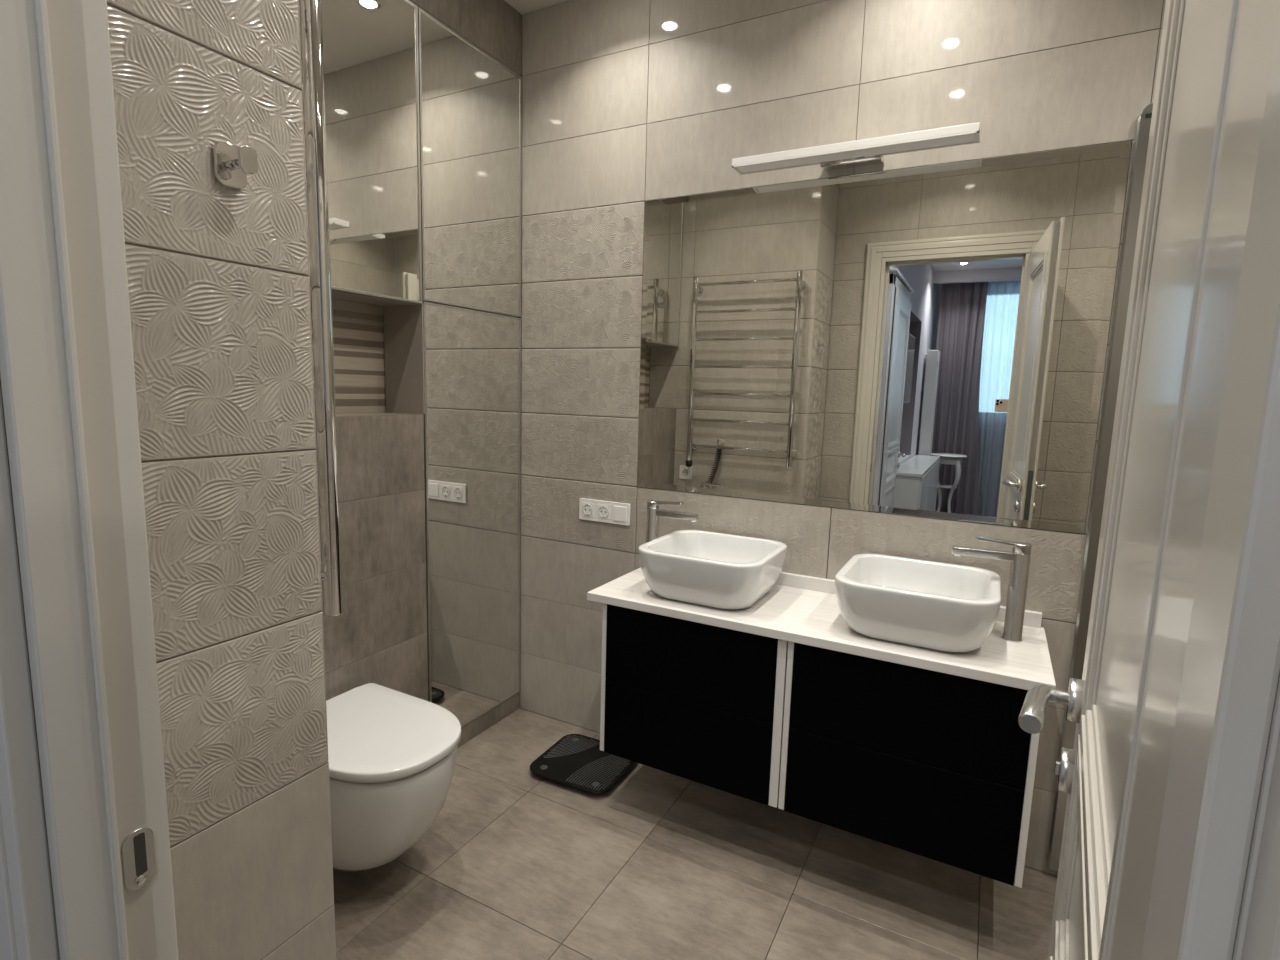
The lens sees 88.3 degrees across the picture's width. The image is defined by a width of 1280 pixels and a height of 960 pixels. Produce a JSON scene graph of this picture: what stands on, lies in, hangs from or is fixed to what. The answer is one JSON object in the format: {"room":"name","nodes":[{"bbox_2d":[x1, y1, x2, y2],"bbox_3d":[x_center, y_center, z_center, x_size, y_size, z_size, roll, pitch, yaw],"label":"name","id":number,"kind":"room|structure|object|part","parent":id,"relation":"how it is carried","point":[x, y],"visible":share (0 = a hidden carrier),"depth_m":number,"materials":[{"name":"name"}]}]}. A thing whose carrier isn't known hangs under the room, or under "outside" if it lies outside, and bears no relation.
{"room":"bathroom","nodes":[
{"label":"bathroom","id":0,"kind":"room"},
{"bbox_2d":[107,0,335,959],"bbox_3d":[-0.594,-0.134,0.815,0.061,2.710,0.379,6,9,28],"label":"wall","id":1,"kind":"structure","parent":0,"point":[218,275],"depth_m":0.87,"materials":[{"name":"tile"}]},
{"bbox_2d":[212,141,257,189],"bbox_3d":[-0.506,-0.397,0.827,0.039,0.053,0.039,6,9,28],"label":"robe hook","id":2,"kind":"object","parent":1,"relation":"attached to","point":[232,163],"visible":1,"depth_m":0.82,"materials":[{"name":"silver metal"}]},
{"bbox_2d":[298,0,335,947],"bbox_3d":[-0.918,-0.191,1.170,0.965,2.710,0.062,6,9,28],"label":"wall pier","id":3,"kind":"object","parent":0,"point":[298,0],"visible":0.02,"depth_m":0.99,"materials":[{"name":"tile"}]},
{"bbox_2d":[299,0,342,615],"bbox_3d":[-0.788,-0.264,1.173,0.650,1.115,0.086,6,9,28],"label":"towel rail","id":4,"kind":"object","parent":3,"relation":"attached to","point":[313,90],"visible":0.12,"depth_m":1.03,"materials":[{"name":"silver metal"}]},
{"bbox_2d":[315,0,521,700],"bbox_3d":[-0.900,-0.306,2.017,0.185,2.710,1.464,6,9,28],"label":"wall","id":5,"kind":"structure","parent":0,"point":[379,636],"depth_m":2.10,"materials":[{"name":"grey tile"}]},
{"bbox_2d":[310,296,385,412],"bbox_3d":[-1.105,-0.362,1.835,0.014,0.360,0.964,6,9,28],"label":"wall niche","id":6,"kind":"object","parent":5,"relation":"attached to","point":[358,328],"visible":0.14,"depth_m":2.16,"materials":[{"name":"brown tile"}]},
{"bbox_2d":[299,0,422,305],"bbox_3d":[-0.999,-0.966,1.702,0.188,0.887,0.954,6,9,28],"label":"mirror","id":7,"kind":"object","parent":5,"relation":"attached to","point":[370,47],"visible":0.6,"depth_m":1.93,"materials":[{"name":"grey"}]},
{"bbox_2d":[326,683,460,871],"bbox_3d":[-0.734,0.843,1.804,0.506,0.361,0.378,6,9,28],"label":"toilet","id":8,"kind":"object","parent":5,"relation":"attached to","point":[392,754],"visible":0.8,"depth_m":1.67,"materials":[{"name":"white ceramic"}]},
{"bbox_3d":[-0.719,0.698,1.779,0.443,0.013,0.344,6,9,28],"label":"seat","id":9,"kind":"part","parent":8,"relation":"part of","materials":[{"name":"white plastic"}]},
{"bbox_3d":[-0.716,0.678,1.775,0.477,0.026,0.378,6,9,28],"label":"lid","id":10,"kind":"part","parent":8,"relation":"part of","materials":[{"name":"white plastic"}]},
{"bbox_3d":[-0.738,0.862,1.809,0.497,0.321,0.360,6,9,28],"label":"bowl","id":11,"kind":"part","parent":8,"relation":"part of","materials":[{"name":"white ceramic"}]},
{"bbox_2d":[383,304,424,413],"bbox_3d":[-0.789,-0.401,2.203,0.180,0.354,0.004,6,9,28],"label":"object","id":12,"kind":"structure","parent":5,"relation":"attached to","point":[403,324],"depth_m":2.20,"materials":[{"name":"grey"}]},
{"bbox_2d":[504,0,568,14],"bbox_3d":[0.264,-1.538,1.030,3.090,0.060,1.985,6,9,28],"label":"ceiling","id":13,"kind":"structure","parent":0,"point":[522,6],"depth_m":2.36,"materials":[{"name":"grey paint"}]},
{"bbox_2d":[333,708,1056,959],"bbox_3d":[0.180,1.215,1.409,3.110,0.080,1.985,6,9,28],"label":"floor","id":14,"kind":"structure","parent":0,"point":[515,863],"depth_m":1.82,"materials":[{"name":"tile"}]},
{"bbox_2d":[458,692,519,746],"bbox_3d":[-0.710,0.950,2.612,0.185,0.072,0.509,6,9,28],"label":"kerb","id":15,"kind":"object","parent":14,"relation":"on","point":[480,724],"visible":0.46,"depth_m":2.62,"materials":[{"name":"grey tile"}]},
{"bbox_2d":[418,7,521,727],"bbox_3d":[-0.674,-0.284,2.443,0.188,2.420,0.501,6,9,28],"label":"mirrored closet","id":16,"kind":"object","parent":15,"relation":"on","point":[470,102],"visible":0.8,"depth_m":2.36,"materials":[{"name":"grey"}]},
{"bbox_3d":[-0.579,-1.042,2.300,0.020,0.874,0.501,6,9,28],"label":"door","id":17,"kind":"part","parent":16,"relation":"part of","materials":[{"name":"silver metal"}]},
{"bbox_3d":[-0.612,0.157,2.462,0.020,1.540,0.501,6,9,28],"label":"door","id":18,"kind":"part","parent":16,"relation":"part of","materials":[{"name":"silver metal"}]},
{"bbox_3d":[-0.580,-1.042,2.300,0.014,0.858,0.486,6,9,28],"label":"mirror panel","id":19,"kind":"part","parent":16,"relation":"part of","materials":[{"name":"silver metal"}]},
{"bbox_3d":[-0.613,0.157,2.463,0.014,1.524,0.486,6,9,28],"label":"mirror panel","id":20,"kind":"part","parent":16,"relation":"part of","materials":[{"name":"silver metal"}]},
{"bbox_2d":[530,734,635,794],"bbox_3d":[-0.198,1.020,2.368,0.320,0.027,0.300,5,9,26],"label":"bathroom scale","id":21,"kind":"object","parent":14,"relation":"on","point":[576,761],"visible":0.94,"depth_m":2.33,"materials":[{"name":"black glass"}]},
{"bbox_2d":[517,0,1165,876],"bbox_3d":[0.668,-0.228,2.058,3.110,2.790,0.082,6,9,28],"label":"wall","id":22,"kind":"structure","parent":0,"point":[626,104],"depth_m":2.16,"materials":[{"name":"tile"}]},
{"bbox_2d":[579,498,630,525],"bbox_3d":[-0.131,0.118,2.481,0.224,0.082,0.012,6,9,28],"label":"wall socket","id":23,"kind":"object","parent":22,"relation":"attached to","point":[589,509],"visible":1,"depth_m":2.48,"materials":[{"name":"white plastic"}]},
{"bbox_2d":[600,603,787,807],"bbox_3d":[0.230,0.621,2.110,0.576,0.488,0.420,6,9,28],"label":"vanity cabinet","id":24,"kind":"object","parent":22,"relation":"attached to","point":[701,703],"visible":0.69,"depth_m":1.91,"materials":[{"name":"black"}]},
{"bbox_3d":[0.129,0.763,1.954,0.534,0.242,0.021,6,9,28],"label":"drawer","id":25,"kind":"part","parent":24,"relation":"part of","materials":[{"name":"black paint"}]},
{"bbox_3d":[0.136,0.520,1.921,0.534,0.241,0.021,6,9,28],"label":"drawer","id":26,"kind":"part","parent":24,"relation":"part of","materials":[{"name":"black paint"}]},
{"bbox_2d":[587,567,1055,689],"bbox_3d":[0.482,0.371,1.939,1.236,0.066,0.431,6,9,28],"label":"countertop","id":27,"kind":"structure","parent":24,"relation":"on","point":[802,609],"depth_m":1.79,"materials":[{"name":"white stone"}]},
{"bbox_2d":[646,500,697,542],"bbox_3d":[0.102,0.201,2.191,0.186,0.264,0.047,6,9,28],"label":"faucet","id":28,"kind":"object","parent":27,"relation":"on","point":[653,512],"visible":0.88,"depth_m":2.19,"materials":[{"name":"silver metal"}]},
{"bbox_3d":[0.082,0.083,2.188,0.130,0.028,0.043,6,9,28],"label":"lever","id":29,"kind":"part","parent":28,"relation":"part of","materials":[{"name":"silver metal"}]},
{"bbox_3d":[0.111,0.114,2.176,0.170,0.022,0.027,6,9,28],"label":"spout","id":30,"kind":"part","parent":28,"relation":"part of","materials":[{"name":"silver metal"}]},
{"bbox_2d":[638,530,786,609],"bbox_3d":[0.229,0.279,2.065,0.392,0.151,0.380,6,9,28],"label":"vessel basin","id":31,"kind":"object","parent":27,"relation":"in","point":[717,570],"visible":1,"depth_m":1.94,"materials":[{"name":"white ceramic"}]},
{"bbox_2d":[835,554,1000,652],"bbox_3d":[0.750,0.331,1.789,0.392,0.151,0.380,6,9,28],"label":"vessel basin","id":32,"kind":"object","parent":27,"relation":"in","point":[939,606],"visible":1,"depth_m":1.67,"materials":[{"name":"white ceramic"}]},
{"bbox_2d":[952,536,1031,641],"bbox_3d":[0.924,0.283,1.754,0.186,0.264,0.047,6,9,28],"label":"faucet","id":33,"kind":"object","parent":27,"relation":"on","point":[1020,555],"visible":1,"depth_m":1.71,"materials":[{"name":"silver metal"}]},
{"bbox_3d":[0.920,0.194,1.746,0.170,0.022,0.027,6,9,28],"label":"spout","id":34,"kind":"part","parent":33,"relation":"part of","materials":[{"name":"silver metal"}]},
{"bbox_3d":[0.951,0.169,1.726,0.130,0.028,0.043,6,9,28],"label":"lever","id":35,"kind":"part","parent":33,"relation":"part of","materials":[{"name":"silver metal"}]},
{"bbox_2d":[732,122,980,174],"bbox_3d":[0.601,-0.928,1.888,0.665,0.032,0.135,6,9,28],"label":"lamp","id":36,"kind":"object","parent":22,"relation":"attached to","point":[871,151],"visible":1,"depth_m":1.84,"materials":[{"name":"white plastic"}]},
{"bbox_2d":[637,141,1131,532],"bbox_3d":[0.606,-0.409,2.023,1.368,0.996,0.003,6,9,28],"label":"wall mirror","id":37,"kind":"object","parent":22,"relation":"attached to","point":[925,341],"visible":1,"depth_m":1.95,"materials":[{"name":"silver mirror"}]},
{"bbox_2d":[775,572,1041,627],"bbox_3d":[0.576,0.336,2.119,1.227,0.041,0.019,6,9,28],"label":"backsplash","id":38,"kind":"structure","parent":22,"relation":"attached to","point":[1031,618],"depth_m":2.11,"materials":[{"name":"white"}]},
{"bbox_2d":[778,641,1039,887],"bbox_3d":[0.746,0.672,1.837,0.586,0.488,0.420,6,9,28],"label":"vanity cabinet","id":39,"kind":"object","parent":22,"relation":"attached to","point":[938,766],"visible":0.77,"depth_m":1.64,"materials":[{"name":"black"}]},
{"bbox_3d":[0.648,0.814,1.679,0.552,0.242,0.021,6,9,28],"label":"drawer","id":40,"kind":"part","parent":39,"relation":"part of","materials":[{"name":"black paint"}]},
{"bbox_3d":[0.654,0.572,1.646,0.552,0.241,0.021,6,9,28],"label":"drawer","id":41,"kind":"part","parent":39,"relation":"part of","materials":[{"name":"black paint"}]},
{"bbox_2d":[1046,103,1152,870],"bbox_3d":[1.213,0.098,1.744,0.042,2.040,0.022,6,9,28],"label":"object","id":42,"kind":"object","parent":22,"relation":"attached to","point":[1143,122],"visible":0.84,"depth_m":1.71,"materials":[{"name":"silver metal"}]},
{"bbox_3d":[0.194,-0.022,0.151,1.968,2.710,0.062,6,9,28],"label":"wall","id":43,"kind":"structure","parent":0,"visible":0},
{"bbox_2d":[121,827,155,890],"bbox_3d":[-0.422,0.320,0.556,0.003,0.053,0.023,6,9,28],"label":"strike plate","id":44,"kind":"object","parent":43,"relation":"attached to","point":[138,854],"visible":1,"depth_m":0.56,"materials":[{"name":"silver metal"}]},
{"bbox_2d":[0,0,1279,959],"bbox_3d":[-0.139,0.204,0.357,0.875,2.188,0.106,6,9,28],"label":"door frame","id":45,"kind":"structure","parent":43,"relation":"attached to","point":[67,372],"depth_m":0.47,"materials":[{"name":"beige paint"}]},
{"bbox_2d":[1018,0,1279,959],"bbox_3d":[0.396,0.245,0.556,0.168,2.067,0.733,7,10,36],"label":"door","id":46,"kind":"structure","parent":43,"relation":"in","point":[1215,56],"depth_m":0.47,"materials":[{"name":"beige paint"}]},
{"bbox_3d":[0.478,0.270,0.789,0.121,0.026,0.041,-5,10,-41],"label":"handle","id":47,"kind":"part","parent":46,"relation":"part of","materials":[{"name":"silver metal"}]}
]}

